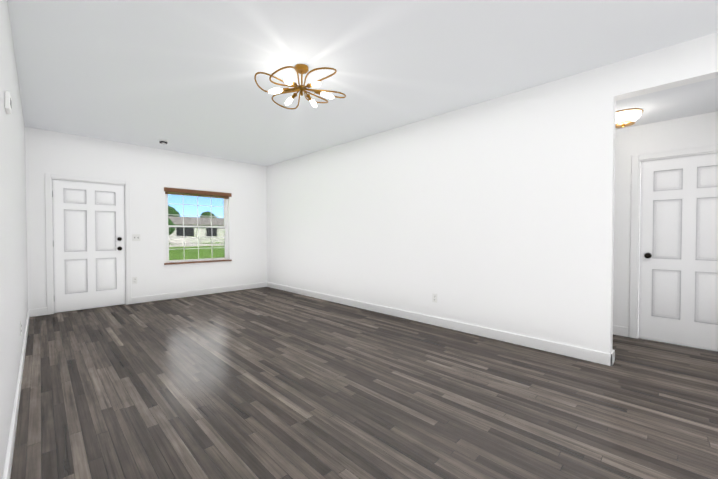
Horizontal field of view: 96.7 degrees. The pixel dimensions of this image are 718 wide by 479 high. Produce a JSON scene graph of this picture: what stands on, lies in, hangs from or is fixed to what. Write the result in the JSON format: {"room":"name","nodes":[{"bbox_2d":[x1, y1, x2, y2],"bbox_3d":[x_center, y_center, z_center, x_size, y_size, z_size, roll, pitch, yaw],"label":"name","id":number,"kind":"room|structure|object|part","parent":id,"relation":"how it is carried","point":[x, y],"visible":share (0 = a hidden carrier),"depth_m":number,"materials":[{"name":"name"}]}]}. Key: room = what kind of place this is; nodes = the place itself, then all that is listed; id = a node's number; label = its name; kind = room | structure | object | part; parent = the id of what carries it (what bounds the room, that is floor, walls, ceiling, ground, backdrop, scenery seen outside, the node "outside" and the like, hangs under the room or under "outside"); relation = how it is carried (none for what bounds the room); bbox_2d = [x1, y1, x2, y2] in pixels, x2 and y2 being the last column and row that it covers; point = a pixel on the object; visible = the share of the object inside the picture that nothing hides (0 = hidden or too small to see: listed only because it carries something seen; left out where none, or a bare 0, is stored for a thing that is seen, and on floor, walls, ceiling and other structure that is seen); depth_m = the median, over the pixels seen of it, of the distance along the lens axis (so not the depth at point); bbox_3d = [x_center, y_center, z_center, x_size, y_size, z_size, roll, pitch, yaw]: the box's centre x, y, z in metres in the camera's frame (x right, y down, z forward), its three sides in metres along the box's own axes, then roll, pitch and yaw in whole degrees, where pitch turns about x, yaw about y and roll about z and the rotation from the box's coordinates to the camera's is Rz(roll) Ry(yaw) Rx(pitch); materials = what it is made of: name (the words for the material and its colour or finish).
{"room":"empty living room","nodes":[
{"label":"empty living room","id":0,"kind":"room"},
{"bbox_2d":[0,0,27,478],"bbox_3d":[-1.185,-0.185,0.896,10.320,2.740,0.140,1,1,45],"label":"wall","id":1,"kind":"structure","parent":0,"point":[13,276],"depth_m":2.06,"materials":[{"name":"white paint"}]},
{"bbox_2d":[4,91,11,113],"bbox_3d":[-2.033,-0.791,1.849,0.120,0.100,0.022,1,1,45],"label":"door chime","id":2,"kind":"object","parent":1,"relation":"attached to","point":[7,97],"visible":0.96,"depth_m":1.81,"materials":[{"name":"white plastic"}]},
{"bbox_2d":[2,310,33,478],"bbox_3d":[-1.178,1.128,1.024,10.180,0.110,0.020,1,1,45],"label":"baseboard","id":3,"kind":"structure","parent":1,"relation":"attached to","point":[12,432],"depth_m":1.99,"materials":[{"name":"white wood"}]},
{"bbox_2d":[25,127,266,309],"bbox_3d":[-3.492,-0.270,5.986,0.140,2.740,4.080,1,1,45],"label":"wall","id":4,"kind":"structure","parent":0,"point":[149,173],"depth_m":5.71,"materials":[{"name":"white paint"}]},
{"bbox_2d":[45,173,131,314],"bbox_3d":[-4.323,0.061,5.147,0.158,2.105,1.040,1,1,45],"label":"door frame","id":5,"kind":"structure","parent":4,"relation":"attached to","point":[49,177],"depth_m":4.83,"materials":[{"name":"white wood"}]},
{"bbox_2d":[52,179,125,312],"bbox_3d":[-4.281,0.098,5.099,0.114,2.018,0.890,1,1,45],"label":"front door","id":6,"kind":"structure","parent":4,"relation":"in","point":[89,243],"depth_m":5.09,"materials":[{"name":"white wood"}]},
{"bbox_2d":[132,277,136,283],"bbox_3d":[-3.874,0.708,5.515,0.008,0.115,0.070,1,1,45],"label":"outlet","id":7,"kind":"object","parent":4,"relation":"attached to","point":[134,280],"visible":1,"depth_m":5.51,"materials":[{"name":"white plastic"}]},
{"bbox_2d":[132,234,139,240],"bbox_3d":[-3.853,-0.033,5.523,0.008,0.116,0.116,1,1,45],"label":"switch plate","id":8,"kind":"object","parent":4,"relation":"attached to","point":[135,237],"visible":1,"depth_m":5.52,"materials":[{"name":"white plastic"}]},
{"bbox_2d":[164,187,231,264],"bbox_3d":[-3.154,-0.252,6.292,0.165,1.414,1.250,1,1,45],"label":"window","id":9,"kind":"structure","parent":4,"relation":"in","point":[196,226],"depth_m":6.28,"materials":[{"name":"clear glass"}]},
{"bbox_2d":[132,282,265,303],"bbox_3d":[-3.006,1.038,6.381,0.020,0.110,2.545,1,1,45],"label":"baseboard","id":10,"kind":"structure","parent":4,"relation":"attached to","point":[150,298],"depth_m":6.19,"materials":[{"name":"white wood"}]},
{"bbox_2d":[7,0,717,165],"bbox_3d":[0.158,-1.629,2.315,10.460,0.100,4.080,1,1,45],"label":"ceiling","id":11,"kind":"structure","parent":0,"point":[178,75],"depth_m":2.80,"materials":[{"name":"white paint"}]},
{"bbox_2d":[159,139,167,143],"bbox_3d":[-3.216,-1.605,5.250,0.124,0.046,0.124,1,1,45],"label":"smoke detector","id":12,"kind":"object","parent":11,"relation":"attached to","point":[161,141],"visible":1,"depth_m":5.21,"materials":[{"name":"white plastic"}]},
{"bbox_2d":[254,64,345,109],"bbox_3d":[-0.528,-1.457,2.947,0.834,0.266,0.769,1,1,45],"label":"chandelier","id":13,"kind":"object","parent":11,"relation":"hanging from","point":[301,69],"depth_m":2.91,"materials":[{"name":"gold metal"}]},
{"bbox_3d":[-0.528,-1.351,2.949,0.598,0.055,0.537,1,1,45],"label":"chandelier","id":14,"kind":"part","parent":13,"relation":"part of","materials":[{"name":"white glass"}]},
{"bbox_2d":[10,287,717,478],"bbox_3d":[0.575,1.204,2.780,10.460,0.100,5.260,1,1,45],"label":"floor","id":15,"kind":"structure","parent":0,"point":[264,383],"depth_m":2.30,"materials":[{"name":"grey wood"}]},
{"bbox_2d":[267,32,717,353],"bbox_3d":[1.550,-0.233,3.732,10.180,2.740,0.140,1,1,45],"label":"wall","id":16,"kind":"structure","parent":0,"point":[496,213],"depth_m":3.70,"materials":[{"name":"white paint"}]},
{"bbox_2d":[432,293,436,302],"bbox_3d":[0.996,0.770,4.198,0.070,0.115,0.008,1,1,45],"label":"outlet","id":17,"kind":"object","parent":16,"relation":"attached to","point":[434,297],"visible":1,"depth_m":4.20,"materials":[{"name":"white plastic"}]},
{"bbox_2d":[266,282,613,365],"bbox_3d":[0.096,1.060,5.095,6.226,0.110,0.020,1,1,45],"label":"baseboard","id":18,"kind":"structure","parent":16,"relation":"attached to","point":[599,357],"depth_m":3.79,"materials":[{"name":"white wood"}]},
{"bbox_2d":[613,111,717,336],"bbox_3d":[4.096,-0.068,2.859,5.340,2.440,0.140,1,1,45],"label":"wall","id":19,"kind":"structure","parent":0,"point":[699,130],"depth_m":3.71,"materials":[{"name":"white paint"}]},
{"bbox_2d":[613,325,628,336],"bbox_3d":[2.696,1.075,4.165,1.260,0.110,0.020,1,1,45],"label":"baseboard","id":20,"kind":"structure","parent":19,"relation":"attached to","point":[617,330],"depth_m":3.77,"materials":[{"name":"white wood"}]},
{"bbox_2d":[629,144,717,337],"bbox_3d":[3.528,0.090,3.417,0.940,2.105,0.158,1,1,45],"label":"door frame","id":21,"kind":"structure","parent":19,"relation":"attached to","point":[635,245],"depth_m":3.66,"materials":[{"name":"white wood"}]},
{"bbox_2d":[638,153,717,350],"bbox_3d":[3.486,0.127,3.369,0.790,2.018,0.114,1,1,45],"label":"hall door","id":22,"kind":"structure","parent":19,"relation":"in","point":[678,280],"depth_m":3.43,"materials":[{"name":"white wood"}]},
{"bbox_2d":[615,77,717,129],"bbox_3d":[3.778,-1.331,2.421,5.480,0.100,1.180,1,1,45],"label":"ceiling","id":23,"kind":"structure","parent":0,"point":[696,98],"depth_m":3.01,"materials":[{"name":"white paint"}]},
{"bbox_2d":[615,108,642,127],"bbox_3d":[2.732,-1.270,3.298,0.310,0.216,0.310,1,1,45],"label":"hall light","id":24,"kind":"object","parent":23,"relation":"attached to","point":[626,117],"visible":0.62,"depth_m":3.21,"materials":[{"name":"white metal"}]}
]}

